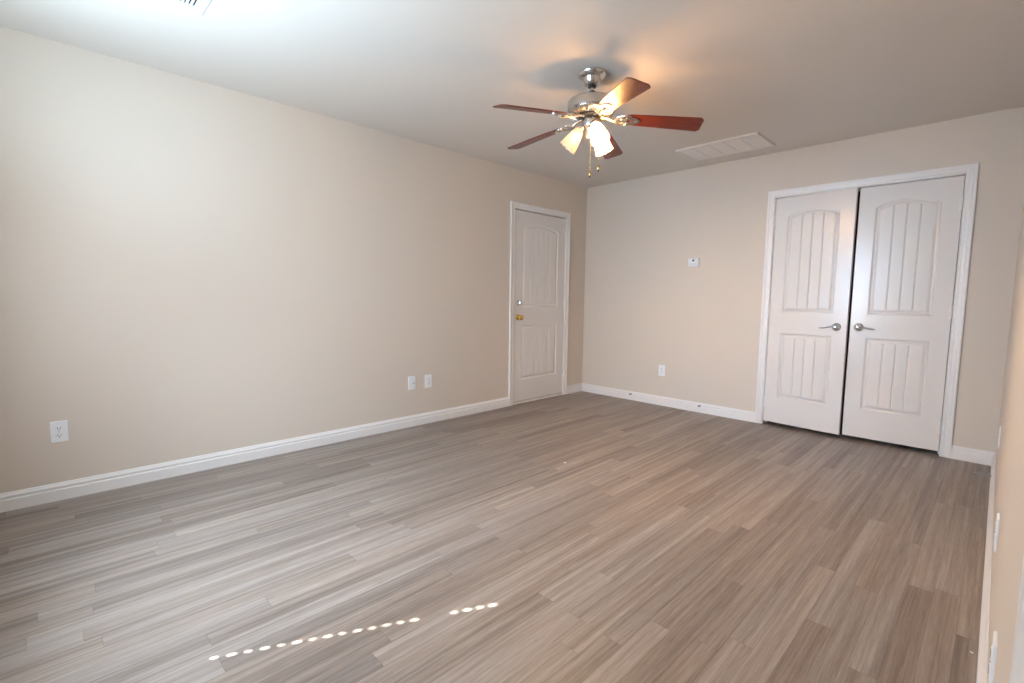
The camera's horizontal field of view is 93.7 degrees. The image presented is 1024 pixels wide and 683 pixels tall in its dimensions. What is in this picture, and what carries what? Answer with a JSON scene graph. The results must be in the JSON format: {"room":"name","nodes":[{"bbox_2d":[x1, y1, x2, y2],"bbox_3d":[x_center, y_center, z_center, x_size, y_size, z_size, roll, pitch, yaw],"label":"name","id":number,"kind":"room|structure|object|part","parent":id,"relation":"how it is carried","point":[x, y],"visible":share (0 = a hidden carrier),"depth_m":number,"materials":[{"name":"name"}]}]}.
{"room":"empty bedroom","nodes":[
{"label":"empty bedroom","id":0,"kind":"room"},
{"bbox_2d":[0,26,586,493],"bbox_3d":[-0.972,-0.468,4.074,5.060,2.431,0.120,-4,7,-44],"label":"wall","id":1,"kind":"structure","parent":0,"point":[189,267],"depth_m":3.08,"materials":[{"name":"beige paint"}]},
{"bbox_2d":[49,420,68,442],"bbox_3d":[-2.463,0.491,2.612,0.072,0.116,0.008,-4,7,-44],"label":"wall outlet","id":2,"kind":"object","parent":1,"relation":"attached to","point":[58,430],"visible":1,"depth_m":2.61,"materials":[{"name":"white plastic"}]},
{"bbox_2d":[55,426,62,430],"bbox_3d":[-2.461,0.472,2.608,0.034,0.029,0.003,-4,7,-44],"label":"receptacle","id":3,"kind":"object","parent":2,"relation":"attached to","point":[57,428],"depth_m":2.61,"materials":[{"name":"white plastic"}]},
{"bbox_2d":[55,433,63,437],"bbox_3d":[-2.461,0.511,2.612,0.034,0.029,0.003,-4,7,-44],"label":"receptacle","id":4,"kind":"object","parent":2,"relation":"attached to","point":[57,435],"depth_m":2.61,"materials":[{"name":"white plastic"}]},
{"bbox_2d":[0,397,508,512],"bbox_3d":[-1.388,0.735,3.692,3.799,0.096,0.018,-4,7,-44],"label":"baseboard","id":5,"kind":"structure","parent":1,"relation":"attached to","point":[18,499],"depth_m":3.13,"materials":[{"name":"white paint"}]},
{"bbox_2d":[408,376,415,389],"bbox_3d":[-0.865,0.361,4.168,0.072,0.116,0.018,-4,7,-44],"label":"jack plate","id":6,"kind":"object","parent":1,"relation":"attached to","point":[411,380],"visible":1,"depth_m":4.17,"materials":[{"name":"white plastic"}]},
{"bbox_2d":[425,374,431,387],"bbox_3d":[-0.746,0.354,4.292,0.072,0.116,0.008,-4,7,-44],"label":"wall outlet","id":7,"kind":"object","parent":1,"relation":"attached to","point":[428,378],"visible":1,"depth_m":4.29,"materials":[{"name":"white plastic"}]},
{"bbox_2d":[513,393,561,404],"bbox_3d":[0.274,0.635,5.385,0.818,0.022,0.079,-4,7,-44],"label":"trim","id":8,"kind":"structure","parent":1,"relation":"attached to","point":[555,394],"depth_m":5.34,"materials":[{"name":"white paint"}]},
{"bbox_2d":[513,210,565,401],"bbox_3d":[0.325,-0.374,5.262,0.828,1.996,0.104,-4,7,-44],"label":"door","id":9,"kind":"structure","parent":1,"relation":"in","point":[539,302],"depth_m":5.25,"materials":[{"name":"white paint"}]},
{"bbox_3d":[0.085,-0.251,5.013,0.064,0.064,0.069,-4,7,-44],"label":"knob","id":10,"kind":"part","parent":9,"relation":"part of","materials":[{"name":"gold metal"}]},
{"bbox_2d":[508,201,570,405],"bbox_3d":[0.269,-0.371,5.309,0.828,2.040,0.120,-4,7,-44],"label":"door frame","id":11,"kind":"structure","parent":1,"relation":"attached to","point":[515,208],"depth_m":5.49,"materials":[{"name":"white paint"}]},
{"bbox_2d":[567,383,581,393],"bbox_3d":[0.755,0.566,5.790,0.313,0.096,0.018,-4,7,-44],"label":"baseboard","id":12,"kind":"structure","parent":1,"relation":"attached to","point":[574,388],"depth_m":5.78,"materials":[{"name":"white paint"}]},
{"bbox_2d":[0,391,990,682],"bbox_3d":[0.314,0.929,2.873,5.300,0.100,3.834,-4,7,-44],"label":"floor","id":13,"kind":"structure","parent":0,"point":[668,544],"depth_m":2.06,"materials":[{"name":"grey laminate"}]},
{"bbox_2d":[0,0,1023,187],"bbox_3d":[0.344,-1.591,2.639,5.300,0.100,3.834,-4,7,-44],"label":"ceiling","id":14,"kind":"structure","parent":0,"point":[796,74],"depth_m":2.62,"materials":[{"name":"paint"}]},
{"bbox_2d":[158,0,210,15],"bbox_3d":[-1.437,-1.497,2.008,0.317,0.012,0.360,-4,7,-44],"label":"ceiling vent","id":15,"kind":"object","parent":14,"relation":"in","point":[198,7],"visible":1,"depth_m":2.15,"materials":[{"name":"white plastic"}]},
{"bbox_2d":[493,67,703,177],"bbox_3d":[0.429,-1.263,2.831,1.211,0.586,1.173,-4,7,-44],"label":"ceiling fan","id":16,"kind":"object","parent":14,"relation":"hanging from","point":[590,108],"visible":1,"depth_m":2.74,"materials":[{"name":"brown wood"}]},
{"bbox_3d":[0.107,-1.254,2.606,0.432,0.068,0.128,-2,6,-30],"label":"blade","id":17,"kind":"part","parent":16,"relation":"part of","materials":[{"name":"brown wood"}]},
{"bbox_3d":[0.160,-1.298,3.082,0.432,0.068,0.128,5,7,42],"label":"blade","id":18,"kind":"part","parent":16,"relation":"part of","materials":[{"name":"brown wood"}]},
{"bbox_3d":[0.365,-1.199,2.843,0.110,0.133,0.108,40,14,10],"label":"lamp shade","id":19,"kind":"part","parent":16,"relation":"part of","materials":[{"name":"white glass"}]},
{"bbox_2d":[577,124,584,131],"bbox_3d":[0.412,-1.247,2.821,0.077,0.059,0.050,5,7,40],"label":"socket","id":20,"kind":"object","parent":16,"relation":"attached to","point":[580,128],"depth_m":2.80,"materials":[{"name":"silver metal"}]},
{"bbox_3d":[0.484,-1.189,2.720,0.049,0.066,0.049,-1,-32,-13],"label":"bulb","id":21,"kind":"part","parent":16,"relation":"part of","materials":[{"name":"white glass"}]},
{"bbox_3d":[0.485,-1.186,2.718,0.108,0.133,0.110,-1,-32,-13],"label":"lamp shade","id":22,"kind":"part","parent":16,"relation":"part of","materials":[{"name":"white glass"}]},
{"bbox_3d":[0.534,-1.201,2.883,0.108,0.133,0.110,6,45,46],"label":"lamp shade","id":23,"kind":"part","parent":16,"relation":"part of","materials":[{"name":"white glass"}]},
{"bbox_3d":[0.631,-1.301,3.179,0.128,0.068,0.432,3,6,24],"label":"blade","id":24,"kind":"part","parent":16,"relation":"part of","materials":[{"name":"brown wood"}]},
{"bbox_3d":[0.545,-1.231,2.409,0.128,0.068,0.432,0,5,-12],"label":"blade","id":25,"kind":"part","parent":16,"relation":"part of","materials":[{"name":"brown wood"}]},
{"bbox_3d":[0.869,-1.260,2.764,0.432,0.068,0.128,1,5,6],"label":"blade","id":26,"kind":"part","parent":16,"relation":"part of","materials":[{"name":"brown wood"}]},
{"bbox_2d":[675,132,775,160],"bbox_3d":[1.812,-1.651,4.099,0.425,0.014,0.680,-4,7,-44],"label":"ceiling vent","id":27,"kind":"object","parent":14,"relation":"in","point":[752,141],"visible":1,"depth_m":4.07,"materials":[{"name":"white metal"}]},
{"bbox_2d":[582,106,1023,452],"bbox_3d":[2.176,-0.476,4.565,0.120,2.431,3.834,-4,7,-44],"label":"wall","id":28,"kind":"structure","parent":0,"point":[645,309],"depth_m":4.56,"materials":[{"name":"beige paint"}]},
{"bbox_2d":[658,365,664,375],"bbox_3d":[1.599,0.309,5.127,0.008,0.116,0.072,-4,7,-44],"label":"wall outlet","id":29,"kind":"object","parent":28,"relation":"attached to","point":[661,367],"visible":1,"depth_m":5.12,"materials":[{"name":"white plastic"}]},
{"bbox_2d":[582,383,754,421],"bbox_3d":[1.559,0.632,5.186,0.018,0.096,2.012,-4,7,-44],"label":"baseboard","id":30,"kind":"structure","parent":28,"relation":"attached to","point":[744,415],"depth_m":5.03,"materials":[{"name":"white paint"}]},
{"bbox_2d":[688,258,699,266],"bbox_3d":[1.816,-0.792,4.805,0.024,0.086,0.112,-4,7,-44],"label":"thermostat","id":31,"kind":"object","parent":28,"relation":"attached to","point":[692,262],"visible":1,"depth_m":4.79,"materials":[{"name":"white plastic"}]},
{"bbox_2d":[763,188,858,434],"bbox_3d":[2.509,-0.244,4.110,0.094,1.996,0.612,-4,7,-40],"label":"door","id":32,"kind":"structure","parent":28,"relation":"in","point":[814,236],"depth_m":4.09,"materials":[{"name":"white paint"}]},
{"bbox_3d":[2.647,-0.118,3.931,0.056,0.066,0.066,-4,7,-40],"label":"handle","id":33,"kind":"part","parent":32,"relation":"part of","materials":[{"name":"silver metal"}]},
{"bbox_2d":[754,163,978,457],"bbox_3d":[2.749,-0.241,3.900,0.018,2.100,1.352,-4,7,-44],"label":"trim","id":34,"kind":"structure","parent":28,"relation":"attached to","point":[972,170],"depth_m":3.51,"materials":[{"name":"white paint"}]},
{"bbox_2d":[842,175,964,450],"bbox_3d":[2.964,-0.199,3.675,0.093,1.996,0.617,-5,7,-45],"label":"door","id":35,"kind":"structure","parent":28,"relation":"in","point":[908,233],"depth_m":3.67,"materials":[{"name":"white paint"}]},
{"bbox_3d":[2.774,-0.114,3.849,0.056,0.066,0.066,-5,7,-45],"label":"handle","id":36,"kind":"part","parent":35,"relation":"part of","materials":[{"name":"silver metal"}]},
{"bbox_2d":[950,445,994,465],"bbox_3d":[3.292,0.815,3.431,0.018,0.096,0.230,-4,7,-44],"label":"baseboard","id":37,"kind":"structure","parent":28,"relation":"attached to","point":[983,457],"depth_m":3.43,"materials":[{"name":"white paint"}]},
{"bbox_2d":[768,191,937,451],"bbox_3d":[3.072,-0.431,4.199,0.640,2.511,1.812,-4,7,-44],"label":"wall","id":38,"kind":"structure","parent":0,"point":[858,203],"depth_m":4.49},
{"bbox_2d":[987,199,1023,682],"bbox_3d":[1.630,-0.193,1.438,5.060,2.431,0.120,-4,7,-44],"label":"wall","id":39,"kind":"structure","parent":0,"point":[1007,561],"depth_m":1.25,"materials":[{"name":"beige paint"}]},
{"bbox_2d":[976,453,995,682],"bbox_3d":[1.908,0.938,1.928,4.105,0.096,0.018,-4,7,-44],"label":"baseboard","id":40,"kind":"structure","parent":39,"relation":"attached to","point":[982,663],"depth_m":1.76,"materials":[{"name":"white paint"}]},
{"bbox_2d":[988,631,997,682],"bbox_3d":[1.067,0.713,1.068,0.072,0.116,0.008,-4,7,-44],"label":"wall outlet","id":41,"kind":"object","parent":39,"relation":"attached to","point":[993,652],"visible":1,"depth_m":1.04,"materials":[{"name":"white plastic"}]},
{"bbox_2d":[994,513,999,551],"bbox_3d":[1.651,0.650,1.637,0.072,0.116,0.008,-4,7,-44],"label":"wall outlet","id":42,"kind":"object","parent":39,"relation":"attached to","point":[998,514],"visible":1,"depth_m":1.61,"materials":[{"name":"white plastic"}]},
{"bbox_2d":[998,426,1000,447],"bbox_3d":[2.736,0.536,2.697,0.072,0.116,0.008,-4,7,-44],"label":"wall outlet","id":43,"kind":"object","parent":39,"relation":"attached to","point":[999,433],"visible":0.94,"depth_m":2.67,"materials":[{"name":"white plastic"}]},
{"bbox_2d":[1009,557,1023,682],"bbox_3d":[0.134,0.080,0.086,0.905,2.100,0.018,-4,7,-44],"label":"trim","id":44,"kind":"structure","parent":39,"relation":"attached to","point":[1017,663],"depth_m":0.41,"materials":[{"name":"white paint"}]}
]}

